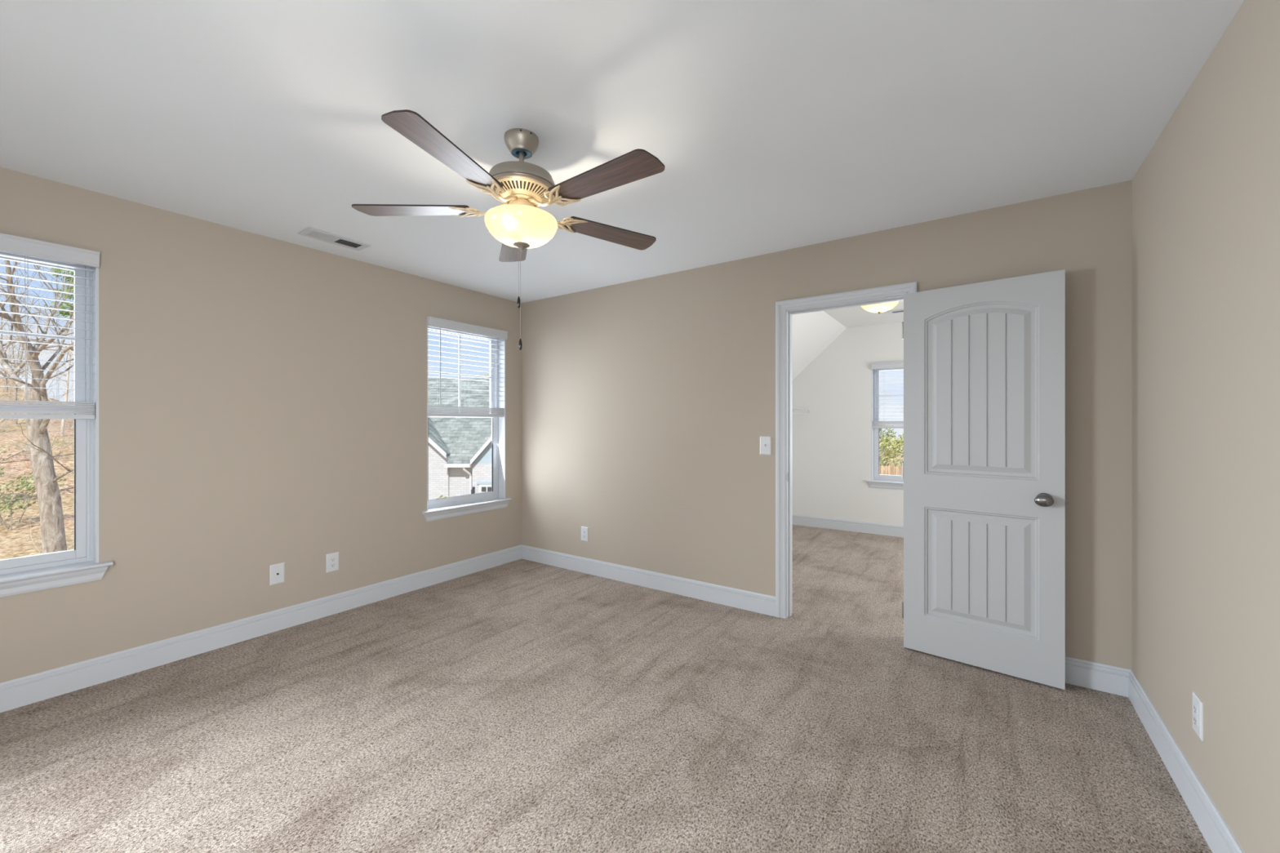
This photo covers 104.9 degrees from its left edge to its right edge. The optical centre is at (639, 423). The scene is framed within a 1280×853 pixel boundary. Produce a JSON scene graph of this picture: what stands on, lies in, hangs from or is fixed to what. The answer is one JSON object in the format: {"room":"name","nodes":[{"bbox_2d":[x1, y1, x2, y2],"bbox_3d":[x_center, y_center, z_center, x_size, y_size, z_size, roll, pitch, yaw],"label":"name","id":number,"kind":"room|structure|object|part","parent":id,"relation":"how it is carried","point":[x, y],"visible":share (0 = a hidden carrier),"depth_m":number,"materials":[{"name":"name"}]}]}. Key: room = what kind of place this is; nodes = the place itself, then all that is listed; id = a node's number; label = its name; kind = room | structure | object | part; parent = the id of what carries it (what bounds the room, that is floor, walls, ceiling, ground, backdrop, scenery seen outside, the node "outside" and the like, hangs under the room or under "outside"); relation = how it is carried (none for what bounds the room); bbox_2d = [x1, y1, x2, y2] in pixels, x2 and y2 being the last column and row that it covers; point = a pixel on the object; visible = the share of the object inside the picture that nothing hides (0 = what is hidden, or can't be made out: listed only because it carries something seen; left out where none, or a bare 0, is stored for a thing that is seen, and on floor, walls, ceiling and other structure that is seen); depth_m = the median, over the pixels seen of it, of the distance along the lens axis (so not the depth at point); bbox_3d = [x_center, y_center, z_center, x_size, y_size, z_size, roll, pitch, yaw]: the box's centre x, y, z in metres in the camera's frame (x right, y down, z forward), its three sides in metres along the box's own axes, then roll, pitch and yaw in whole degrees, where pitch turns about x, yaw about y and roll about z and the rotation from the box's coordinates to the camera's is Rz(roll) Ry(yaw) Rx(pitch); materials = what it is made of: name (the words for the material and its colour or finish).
{"room":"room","nodes":[
{"label":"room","id":0,"kind":"room"},
{"bbox_2d":[0,166,521,683],"bbox_3d":[-2.506,0.072,2.862,0.160,2.640,4.600,0,0,35],"label":"wall","id":1,"kind":"structure","parent":0,"point":[263,399],"depth_m":2.90,"materials":[{"name":"beige paint"}]},
{"bbox_2d":[0,251,112,597],"bbox_3d":[-2.965,-0.024,2.158,0.196,1.607,0.871,0,0,35],"label":"window","id":2,"kind":"structure","parent":1,"relation":"in","point":[26,574],"depth_m":2.45,"materials":[{"name":"grey wood"}]},
{"bbox_3d":[-3.029,-0.424,2.202,0.026,0.748,0.727,0,0,35],"label":"sash","id":3,"kind":"part","parent":2,"relation":"part of","materials":[{"name":"grey plastic"}]},
{"bbox_3d":[-3.004,0.295,2.185,0.026,0.756,0.727,0,0,35],"label":"sash","id":4,"kind":"part","parent":2,"relation":"part of","materials":[{"name":"grey plastic"}]},
{"bbox_2d":[0,232,99,418],"bbox_3d":[-2.929,-0.432,2.133,0.095,0.823,0.783,0,0,35],"label":"window blind","id":5,"kind":"object","parent":2,"relation":"attached to","point":[12,244],"visible":1,"depth_m":2.31,"materials":[{"name":"grey plastic"}]},
{"bbox_3d":[-2.821,-0.438,2.261,0.002,0.671,0.010,0,0,35],"label":"lift cord","id":6,"kind":"part","parent":5,"relation":"part of","materials":[{"name":"white fabric"}]},
{"bbox_3d":[-2.945,-0.029,2.144,0.050,0.018,0.763,0,0,35],"label":"rail","id":7,"kind":"part","parent":5,"relation":"part of","materials":[{"name":"grey plastic"}]},
{"bbox_3d":[-2.944,-0.802,2.144,0.052,0.040,0.759,0,0,35],"label":"head rail","id":8,"kind":"part","parent":5,"relation":"part of","materials":[{"name":"grey plastic"}]},
{"bbox_3d":[-2.945,-0.408,2.144,0.055,0.751,0.528,0,0,35],"label":"ladder cord","id":9,"kind":"part","parent":5,"relation":"part of","materials":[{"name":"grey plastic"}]},
{"bbox_3d":[-2.937,0.705,2.139,0.129,0.020,0.871,0,0,35],"label":"sill","id":10,"kind":"part","parent":2,"relation":"part of","materials":[{"name":"grey wood"}]},
{"bbox_2d":[0,544,521,712],"bbox_3d":[-2.391,1.228,2.874,0.015,0.128,4.450,0,0,35],"label":"baseboard","id":11,"kind":"structure","parent":1,"relation":"attached to","point":[33,688],"depth_m":2.80,"materials":[{"name":"grey wood"}]},
{"bbox_2d":[269,562,284,585],"bbox_3d":[-2.259,0.940,3.066,0.014,0.124,0.079,0,0,35],"label":"cable plate","id":12,"kind":"object","parent":1,"relation":"attached to","point":[277,571],"visible":1,"depth_m":3.06,"materials":[{"name":"white plastic"}]},
{"bbox_2d":[325,551,338,573],"bbox_3d":[-2.080,0.942,3.329,0.008,0.124,0.079,0,0,35],"label":"wall outlet","id":13,"kind":"object","parent":1,"relation":"attached to","point":[331,559],"visible":1,"depth_m":3.32,"materials":[{"name":"white plastic"}]},
{"bbox_2d":[329,556,335,561],"bbox_3d":[-2.078,0.923,3.328,0.003,0.029,0.033,0,0,35],"label":"receptacle","id":14,"kind":"object","parent":13,"relation":"attached to","point":[331,558],"depth_m":3.33,"materials":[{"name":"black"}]},
{"bbox_2d":[329,563,335,567],"bbox_3d":[-2.078,0.962,3.328,0.003,0.029,0.033,0,0,35],"label":"receptacle","id":15,"kind":"object","parent":13,"relation":"attached to","point":[331,565],"depth_m":3.33,"materials":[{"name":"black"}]},
{"bbox_2d":[422,325,511,521],"bbox_3d":[-1.513,-0.024,4.257,0.196,1.607,0.871,0,0,35],"label":"window","id":16,"kind":"structure","parent":1,"relation":"in","point":[454,506],"depth_m":4.50,"materials":[{"name":"grey wood"}]},
{"bbox_3d":[-1.578,-0.424,4.301,0.026,0.748,0.727,0,0,35],"label":"sash","id":17,"kind":"part","parent":16,"relation":"part of","materials":[{"name":"grey plastic"}]},
{"bbox_3d":[-1.553,0.295,4.284,0.026,0.756,0.727,0,0,35],"label":"sash","id":18,"kind":"part","parent":16,"relation":"part of","materials":[{"name":"grey plastic"}]},
{"bbox_3d":[-1.565,-0.060,4.293,0.071,1.535,0.787,0,0,35],"label":"frame","id":19,"kind":"part","parent":16,"relation":"part of","materials":[{"name":"grey plastic"}]},
{"bbox_3d":[-1.486,0.705,4.238,0.129,0.020,0.871,0,0,35],"label":"sill","id":20,"kind":"part","parent":16,"relation":"part of","materials":[{"name":"grey wood"}]},
{"bbox_2d":[426,316,507,417],"bbox_3d":[-1.478,-0.450,4.232,0.095,0.788,0.783,0,0,35],"label":"window blind","id":21,"kind":"object","parent":16,"relation":"attached to","point":[432,322],"visible":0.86,"depth_m":4.19,"materials":[{"name":"grey plastic"}]},
{"bbox_3d":[-1.494,-0.426,4.243,0.055,0.716,0.528,0,0,35],"label":"ladder cord","id":22,"kind":"part","parent":21,"relation":"part of","materials":[{"name":"white fabric"}]},
{"bbox_3d":[-1.494,-0.064,4.244,0.050,0.018,0.763,0,0,35],"label":"rail","id":23,"kind":"part","parent":21,"relation":"part of","materials":[{"name":"grey plastic"}]},
{"bbox_3d":[-1.302,-0.456,4.459,0.002,0.636,0.010,0,0,35],"label":"lift cord","id":24,"kind":"part","parent":21,"relation":"part of","materials":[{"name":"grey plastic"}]},
{"bbox_2d":[0,524,1212,852],"bbox_3d":[0.712,1.342,2.583,5.450,0.100,7.500,0,0,35],"label":"floor","id":25,"kind":"structure","parent":0,"point":[521,705],"depth_m":2.01,"materials":[{"name":"beige carpet"}]},
{"bbox_2d":[0,0,1244,302],"bbox_3d":[-0.670,-1.208,1.685,4.198,0.120,4.450,0,0,35],"label":"ceiling","id":26,"kind":"structure","parent":0,"point":[774,126],"depth_m":1.78,"materials":[{"name":"white paint"}]},
{"bbox_2d":[297,227,370,250],"bbox_3d":[-1.900,-1.144,3.070,0.165,0.007,0.355,0,0,35],"label":"ceiling vent","id":27,"kind":"object","parent":26,"relation":"in","point":[311,233],"visible":1,"depth_m":3.06,"materials":[{"name":"grey metal"}]},
{"bbox_2d":[351,109,665,350],"bbox_3d":[-0.434,-0.720,1.953,1.231,0.856,1.284,0,0,35],"label":"ceiling fan","id":28,"kind":"object","parent":26,"relation":"hanging from","point":[518,223],"visible":1,"depth_m":1.87,"materials":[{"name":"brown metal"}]},
{"bbox_3d":[-0.906,-0.858,1.981,0.458,0.006,0.135,0,6,0],"label":"fan blade","id":29,"kind":"part","parent":28,"relation":"part of","materials":[{"name":"brown wood"}]},
{"bbox_3d":[-0.611,-0.858,1.572,0.135,0.006,0.458,7,2,18],"label":"fan blade","id":30,"kind":"part","parent":28,"relation":"part of","materials":[{"name":"brown wood"}]},
{"bbox_3d":[-0.608,-0.858,2.388,0.135,0.006,0.458,-7,2,-18],"label":"fan blade","id":31,"kind":"part","parent":28,"relation":"part of","materials":[{"name":"brown wood"}]},
{"bbox_3d":[-0.487,-0.609,1.976,0.002,0.198,0.002,0,0,35],"label":"pull chain","id":32,"kind":"part","parent":28,"relation":"part of","materials":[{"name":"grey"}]},
{"bbox_3d":[-0.480,-0.519,1.974,0.002,0.360,0.002,0,0,35],"label":"pull chain","id":33,"kind":"part","parent":28,"relation":"part of","materials":[{"name":"grey metal"}]},
{"bbox_3d":[-0.477,-0.773,1.980,0.286,0.106,0.286,0,0,35],"label":"lamp shade","id":34,"kind":"part","parent":28,"relation":"part of","materials":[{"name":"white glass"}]},
{"bbox_2d":[490,177,553,206],"bbox_3d":[-0.477,-0.912,1.980,0.252,0.033,0.252,0,0,35],"label":"vent","id":35,"kind":"object","parent":28,"relation":"attached to","point":[524,188],"depth_m":1.91,"materials":[{"name":"gold metal"}]},
{"bbox_3d":[-0.130,-0.858,1.727,0.458,0.006,0.135,0,-7,36],"label":"fan blade","id":36,"kind":"part","parent":28,"relation":"part of","materials":[{"name":"brown wood"}]},
{"bbox_3d":[-0.129,-0.858,2.231,0.458,0.006,0.135,0,-6,-36],"label":"fan blade","id":37,"kind":"part","parent":28,"relation":"part of","materials":[{"name":"brown wood"}]},
{"bbox_2d":[792,311,846,380],"bbox_3d":[1.295,-0.858,4.958,0.870,0.820,2.930,0,0,35],"label":"ceiling","id":38,"kind":"structure","parent":0,"point":[813,332],"depth_m":5.50,"materials":[{"name":"white paint"}]},
{"bbox_2d":[521,180,1132,669],"bbox_3d":[1.140,0.072,3.211,5.760,2.640,0.120,0,0,35],"label":"wall","id":39,"kind":"structure","parent":0,"point":[647,404],"depth_m":3.47,"materials":[{"name":"beige paint"}]},
{"bbox_2d":[581,526,588,542],"bbox_3d":[-0.480,0.959,4.253,0.079,0.124,0.008,0,0,35],"label":"wall outlet","id":40,"kind":"object","parent":39,"relation":"attached to","point":[584,531],"visible":1,"depth_m":4.25,"materials":[{"name":"white plastic"}]},
{"bbox_2d":[521,544,775,616],"bbox_3d":[-0.113,1.228,3.995,2.487,0.128,0.015,0,0,35],"label":"baseboard","id":41,"kind":"structure","parent":39,"relation":"attached to","point":[761,603],"depth_m":3.81,"materials":[{"name":"grey wood"}]},
{"bbox_2d":[760,436,771,454],"bbox_3d":[0.847,0.152,3.330,0.079,0.124,0.017,0,0,35],"label":"light switch","id":42,"kind":"object","parent":39,"relation":"attached to","point":[765,442],"visible":1,"depth_m":3.33,"materials":[{"name":"white plastic"}]},
{"bbox_2d":[775,281,917,618],"bbox_3d":[1.291,0.268,3.105,0.739,2.048,0.123,0,0,35],"label":"trim","id":43,"kind":"structure","parent":39,"relation":"attached to","point":[789,313],"depth_m":3.28,"materials":[{"name":"grey wood"}]},
{"bbox_3d":[0.978,0.357,3.269,0.005,0.060,0.037,0,0,35],"label":"strike plate","id":44,"kind":"part","parent":43,"relation":"part of","materials":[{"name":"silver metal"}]},
{"bbox_2d":[902,269,1067,689],"bbox_3d":[1.776,0.271,2.590,0.720,2.018,0.144,0,0,40],"label":"door","id":45,"kind":"structure","parent":39,"relation":"in","point":[984,463],"depth_m":2.56,"materials":[{"name":"grey paint"}]},
{"bbox_3d":[1.956,0.375,2.381,0.074,0.058,0.059,0,0,40],"label":"knob","id":46,"kind":"part","parent":45,"relation":"part of","materials":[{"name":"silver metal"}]},
{"bbox_2d":[1065,656,1131,697],"bbox_3d":[1.953,1.228,2.567,0.886,0.128,0.015,0,0,35],"label":"baseboard","id":47,"kind":"structure","parent":39,"relation":"attached to","point":[1104,677],"depth_m":2.38,"materials":[{"name":"grey wood"}]},
{"bbox_2d":[792,322,903,525],"bbox_3d":[3.535,0.072,5.287,4.180,2.640,0.160,0,0,35],"label":"wall","id":48,"kind":"structure","parent":0,"point":[832,443],"depth_m":5.95,"materials":[{"name":"white paint"}]},
{"bbox_2d":[792,408,809,414],"bbox_3d":[1.476,-0.142,5.489,0.313,0.076,1.850,0,0,35],"label":"wire shelf","id":49,"kind":"object","parent":48,"relation":"attached to","point":[794,409],"visible":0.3,"depth_m":5.95,"materials":[{"name":"white metal"}]},
{"bbox_2d":[792,514,903,537],"bbox_3d":[3.473,1.228,5.224,3.910,0.128,0.015,0,0,35],"label":"baseboard","id":50,"kind":"structure","parent":48,"relation":"attached to","point":[896,531],"depth_m":5.88,"materials":[{"name":"grey wood"}]},
{"bbox_2d":[866,368,903,489],"bbox_3d":[3.066,0.036,5.584,0.874,1.437,0.196,0,0,35],"label":"window","id":51,"kind":"structure","parent":48,"relation":"in","point":[877,481],"depth_m":5.79,"materials":[{"name":"grey wood"}]},
{"bbox_3d":[3.047,0.680,5.556,0.874,0.020,0.129,0,0,35],"label":"sill","id":52,"kind":"part","parent":51,"relation":"part of","materials":[{"name":"grey wood"}]},
{"bbox_2d":[871,361,903,428],"bbox_3d":[3.041,-0.319,5.548,0.786,0.757,0.095,0,0,35],"label":"window blind","id":53,"kind":"object","parent":51,"relation":"attached to","point":[891,365],"visible":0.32,"depth_m":5.66,"materials":[{"name":"grey plastic"}]},
{"bbox_3d":[3.052,0.051,5.564,0.766,0.018,0.050,0,0,35],"label":"rail","id":54,"kind":"part","parent":53,"relation":"part of","materials":[{"name":"grey plastic"}]},
{"bbox_3d":[3.093,0.313,5.623,0.730,0.670,0.026,0,0,35],"label":"sash","id":55,"kind":"part","parent":51,"relation":"part of","materials":[{"name":"grey plastic"}]},
{"bbox_3d":[3.110,-0.322,5.648,0.730,0.662,0.026,0,0,35],"label":"sash","id":56,"kind":"part","parent":51,"relation":"part of","materials":[{"name":"grey plastic"}]},
{"bbox_2d":[823,300,903,327],"bbox_3d":[2.953,-1.208,3.812,3.160,0.120,2.930,0,0,35],"label":"ceiling","id":57,"kind":"structure","parent":0,"point":[852,317],"depth_m":5.28,"materials":[{"name":"white paint"}]},
{"bbox_2d":[861,301,898,314],"bbox_3d":[2.209,-1.077,4.539,0.330,0.139,0.330,0,0,35],"label":"ceiling light","id":58,"kind":"object","parent":57,"relation":"attached to","point":[878,308],"visible":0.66,"depth_m":4.47,"materials":[{"name":"white glass"}]},
{"bbox_2d":[887,309,903,314],"bbox_3d":[2.704,-1.144,4.999,0.320,0.007,0.150,0,0,35],"label":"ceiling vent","id":59,"kind":"object","parent":57,"relation":"in","point":[899,311],"visible":0.38,"depth_m":5.04,"materials":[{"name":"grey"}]},
{"bbox_2d":[1132,0,1279,852],"bbox_3d":[1.075,0.072,0.387,0.150,2.640,4.600,0,0,35],"label":"wall","id":60,"kind":"structure","parent":0,"point":[1206,195],"depth_m":1.51,"materials":[{"name":"beige paint"}]},
{"bbox_2d":[1128,669,1244,852],"bbox_3d":[1.050,1.228,0.495,0.015,0.128,4.450,0,0,35],"label":"baseboard","id":61,"kind":"structure","parent":60,"relation":"attached to","point":[1216,833],"depth_m":1.68,"materials":[{"name":"grey wood"}]},
{"bbox_2d":[1192,691,1203,741],"bbox_3d":[1.828,0.960,1.615,0.008,0.124,0.079,0,0,35],"label":"wall outlet","id":62,"kind":"object","parent":60,"relation":"attached to","point":[1197,704],"visible":1,"depth_m":1.60,"materials":[{"name":"white plastic"}]},
{"bbox_2d":[1193,703,1197,715],"bbox_3d":[1.826,0.941,1.616,0.003,0.029,0.033,0,0,35],"label":"receptacle","id":63,"kind":"object","parent":62,"relation":"attached to","point":[1195,705],"depth_m":1.61,"materials":[{"name":"white plastic"}]},
{"bbox_2d":[1193,715,1197,727],"bbox_3d":[1.826,0.980,1.616,0.003,0.029,0.033,0,0,35],"label":"receptacle","id":64,"kind":"object","parent":62,"relation":"attached to","point":[1195,717],"depth_m":1.61,"materials":[{"name":"white plastic"}]},
{"label":"outside","id":65,"kind":"structure","parent":0,"visible":0},
{"bbox_2d":[0,376,902,559],"bbox_3d":[-15.222,-0.273,32.686,135.000,9.302,120.000,0,0,35],"label":"ground","id":66,"kind":"structure","parent":65,"point":[10,549],"depth_m":20.01,"materials":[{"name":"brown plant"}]},
{"bbox_2d":[0,413,14,426],"bbox_3d":[-40.628,-0.497,31.297,2.233,1.638,1.742,0,0,43],"label":"brushwood","id":67,"kind":"object","parent":66,"relation":"on","point":[1,413],"visible":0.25,"depth_m":31.39,"materials":[{"name":"brown plant"}]},
{"bbox_2d":[0,320,16,375],"bbox_3d":[-77.013,-7.678,59.748,5.571,9.763,4.077,0,0,4],"label":"bare tree","id":68,"kind":"object","parent":66,"relation":"on","point":[10,354],"visible":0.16,"depth_m":59.28,"materials":[{"name":"brown plant"}]},
{"bbox_2d":[0,401,21,432],"bbox_3d":[-38.279,-0.338,29.471,2.100,1.973,2.697,0,0,-29],"label":"brushwood","id":69,"kind":"object","parent":66,"relation":"on","point":[6,402],"visible":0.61,"depth_m":29.60,"materials":[{"name":"brown plant"}]},
{"bbox_2d":[0,288,24,392],"bbox_3d":[-53.918,-7.159,40.261,4.204,10.335,4.007,0,0,-18],"label":"bare tree","id":70,"kind":"object","parent":66,"relation":"on","point":[5,372],"visible":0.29,"depth_m":41.13,"materials":[{"name":"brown plant"}]},
{"bbox_2d":[0,453,26,478],"bbox_3d":[-26.270,1.744,20.349,1.302,1.111,1.548,0,0,-15],"label":"brushwood","id":71,"kind":"object","parent":66,"relation":"on","point":[12,468],"visible":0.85,"depth_m":20.33,"materials":[{"name":"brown plant"}]},
{"bbox_2d":[1,311,34,375],"bbox_3d":[-71.151,-7.880,56.260,3.122,10.199,4.293,0,0,-10],"label":"bare tree","id":72,"kind":"object","parent":66,"relation":"on","point":[9,311],"visible":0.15,"depth_m":56.12,"materials":[{"name":"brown plant"}]},
{"bbox_2d":[6,321,35,382],"bbox_3d":[-66.609,-7.649,53.167,4.045,7.506,3.482,0,0,4],"label":"bare tree","id":73,"kind":"object","parent":66,"relation":"on","point":[24,322],"visible":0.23,"depth_m":53.30,"materials":[{"name":"brown plant"}]},
{"bbox_2d":[0,261,44,422],"bbox_3d":[-22.005,-1.761,16.760,4.667,10.107,4.236,0,0,3],"label":"bare tree","id":74,"kind":"object","parent":66,"relation":"on","point":[2,420],"visible":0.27,"depth_m":17.12,"materials":[{"name":"brown plant"}]},
{"bbox_2d":[1,275,51,391],"bbox_3d":[-58.007,-8.015,46.193,3.893,11.822,4.005,0,0,44],"label":"bare tree","id":75,"kind":"object","parent":66,"relation":"on","point":[20,357],"visible":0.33,"depth_m":46.08,"materials":[{"name":"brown plant"}]},
{"bbox_2d":[0,315,59,424],"bbox_3d":[-42.053,-3.944,32.947,3.316,8.553,3.479,0,0,-31],"label":"bare tree","id":76,"kind":"object","parent":66,"relation":"on","point":[16,366],"visible":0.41,"depth_m":32.52,"materials":[{"name":"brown plant"}]},
{"bbox_2d":[0,466,67,531],"bbox_3d":[-19.899,2.399,15.556,2.175,2.384,2.229,0,0,35],"label":"bush","id":77,"kind":"object","parent":66,"relation":"on","point":[27,485],"visible":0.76,"depth_m":15.51,"materials":[{"name":"green plant"}]},
{"bbox_2d":[4,433,65,462],"bbox_3d":[-28.016,1.134,22.796,1.574,1.343,1.870,0,0,18],"label":"brushwood","id":78,"kind":"object","parent":66,"relation":"on","point":[20,433],"visible":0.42,"depth_m":22.36,"materials":[{"name":"brown plant"}]},
{"bbox_2d":[0,259,74,553],"bbox_3d":[-13.451,-0.913,11.618,7.874,10.636,6.724,0,0,-20],"label":"bare tree","id":79,"kind":"object","parent":66,"relation":"on","point":[50,503],"visible":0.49,"depth_m":10.89,"materials":[{"name":"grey plant"}]},
{"bbox_2d":[8,402,66,432],"bbox_3d":[-34.208,-0.443,28.241,2.223,2.090,2.850,0,0,3],"label":"brushwood","id":80,"kind":"object","parent":66,"relation":"on","point":[55,402],"visible":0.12,"depth_m":28.59,"materials":[{"name":"brown plant"}]},
{"bbox_2d":[3,503,74,554],"bbox_3d":[-16.596,2.978,14.031,2.168,1.585,1.688,0,0,-35],"label":"brushwood","id":81,"kind":"object","parent":66,"relation":"on","point":[68,537],"visible":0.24,"depth_m":13.71,"materials":[{"name":"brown plant"}]},
{"bbox_2d":[8,297,69,379],"bbox_3d":[-45.536,-5.337,37.185,3.505,8.373,4.732,0,0,34],"label":"bare tree","id":82,"kind":"object","parent":66,"relation":"on","point":[29,298],"visible":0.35,"depth_m":37.38,"materials":[{"name":"brown plant"}]},
{"bbox_2d":[8,308,74,436],"bbox_3d":[-31.878,-2.858,27.098,3.245,7.752,4.381,0,0,-22],"label":"bare tree","id":83,"kind":"object","parent":66,"relation":"on","point":[65,399],"visible":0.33,"depth_m":27.19,"materials":[{"name":"brown plant"}]},
{"bbox_2d":[47,420,65,437],"bbox_3d":[-31.813,0.249,26.391,1.241,1.059,1.475,0,0,28],"label":"brushwood","id":84,"kind":"object","parent":66,"relation":"on","point":[55,428],"visible":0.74,"depth_m":26.61,"materials":[{"name":"brown plant"}]},
{"bbox_2d":[44,267,74,327],"bbox_3d":[-15.985,-1.756,14.951,3.113,11.670,2.040,0,0,-8],"label":"pine tree","id":85,"kind":"object","parent":66,"relation":"on","point":[68,313],"visible":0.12,"depth_m":14.49,"materials":[{"name":"green plant"}]},
{"bbox_2d":[49,352,74,400],"bbox_3d":[-34.476,-3.143,30.940,4.542,8.038,3.364,0,0,29],"label":"bare tree","id":86,"kind":"object","parent":66,"relation":"on","point":[66,353],"visible":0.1,"depth_m":30.34,"materials":[{"name":"brown plant"}]},
{"bbox_2d":[57,418,74,428],"bbox_3d":[-36.653,-0.394,31.547,1.786,1.515,2.113,0,0,17],"label":"brushwood","id":87,"kind":"object","parent":66,"relation":"on","point":[65,424],"visible":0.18,"depth_m":31.54,"materials":[{"name":"brown plant"}]},
{"bbox_2d":[60,427,74,448],"bbox_3d":[-28.641,0.711,25.221,1.884,1.353,1.586,0,0,43],"label":"brushwood","id":88,"kind":"object","parent":66,"relation":"on","point":[60,428],"visible":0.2,"depth_m":24.96,"materials":[{"name":"brown plant"}]},
{"bbox_2d":[427,377,491,499],"bbox_3d":[-7.350,1.143,21.780,10.900,6.298,8.400,0,0,0],"label":"house","id":89,"kind":"structure","parent":66,"relation":"on","point":[460,448],"depth_m":18.44,"materials":[{"name":"white paint"}]},
{"bbox_3d":[-4.506,3.254,17.884,2.700,2.077,0.028,0,0,0],"label":"garage door","id":90,"kind":"part","parent":89,"relation":"part of","materials":[{"name":"white"}]},
{"bbox_2d":[879,383,895,435],"bbox_3d":[18.317,0.350,39.859,3.534,8.431,3.893,0,0,-2],"label":"bare tree","id":91,"kind":"object","parent":66,"relation":"on","point":[895,384],"visible":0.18,"depth_m":38.63,"materials":[{"name":"brown plant"}]},
{"bbox_2d":[879,423,896,473],"bbox_3d":[16.927,2.222,35.343,2.666,4.767,2.196,0,0,35],"label":"leafy tree","id":92,"kind":"object","parent":66,"relation":"on","point":[888,433],"visible":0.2,"depth_m":34.99,"materials":[{"name":"green plant"}]},
{"bbox_2d":[879,464,902,475],"bbox_3d":[13.510,3.362,29.404,14.000,1.860,0.080,0,0,35],"label":"wooden fence","id":93,"kind":"object","parent":66,"relation":"on","point":[883,470],"visible":0.03,"depth_m":28.62,"materials":[{"name":"brown wood"}]},
{"bbox_2d":[879,433,903,475],"bbox_3d":[16.846,2.542,31.746,2.632,4.131,2.188,0,0,35],"label":"leafy tree","id":94,"kind":"object","parent":66,"relation":"on","point":[900,443],"visible":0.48,"depth_m":31.68,"materials":[{"name":"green plant"}]},
{"bbox_2d":[890,404,903,462],"bbox_3d":[20.490,1.362,38.562,2.670,6.380,3.606,0,0,43],"label":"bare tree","id":95,"kind":"object","parent":66,"relation":"on","point":[901,405],"visible":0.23,"depth_m":38.48,"materials":[{"name":"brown plant"}]}
]}

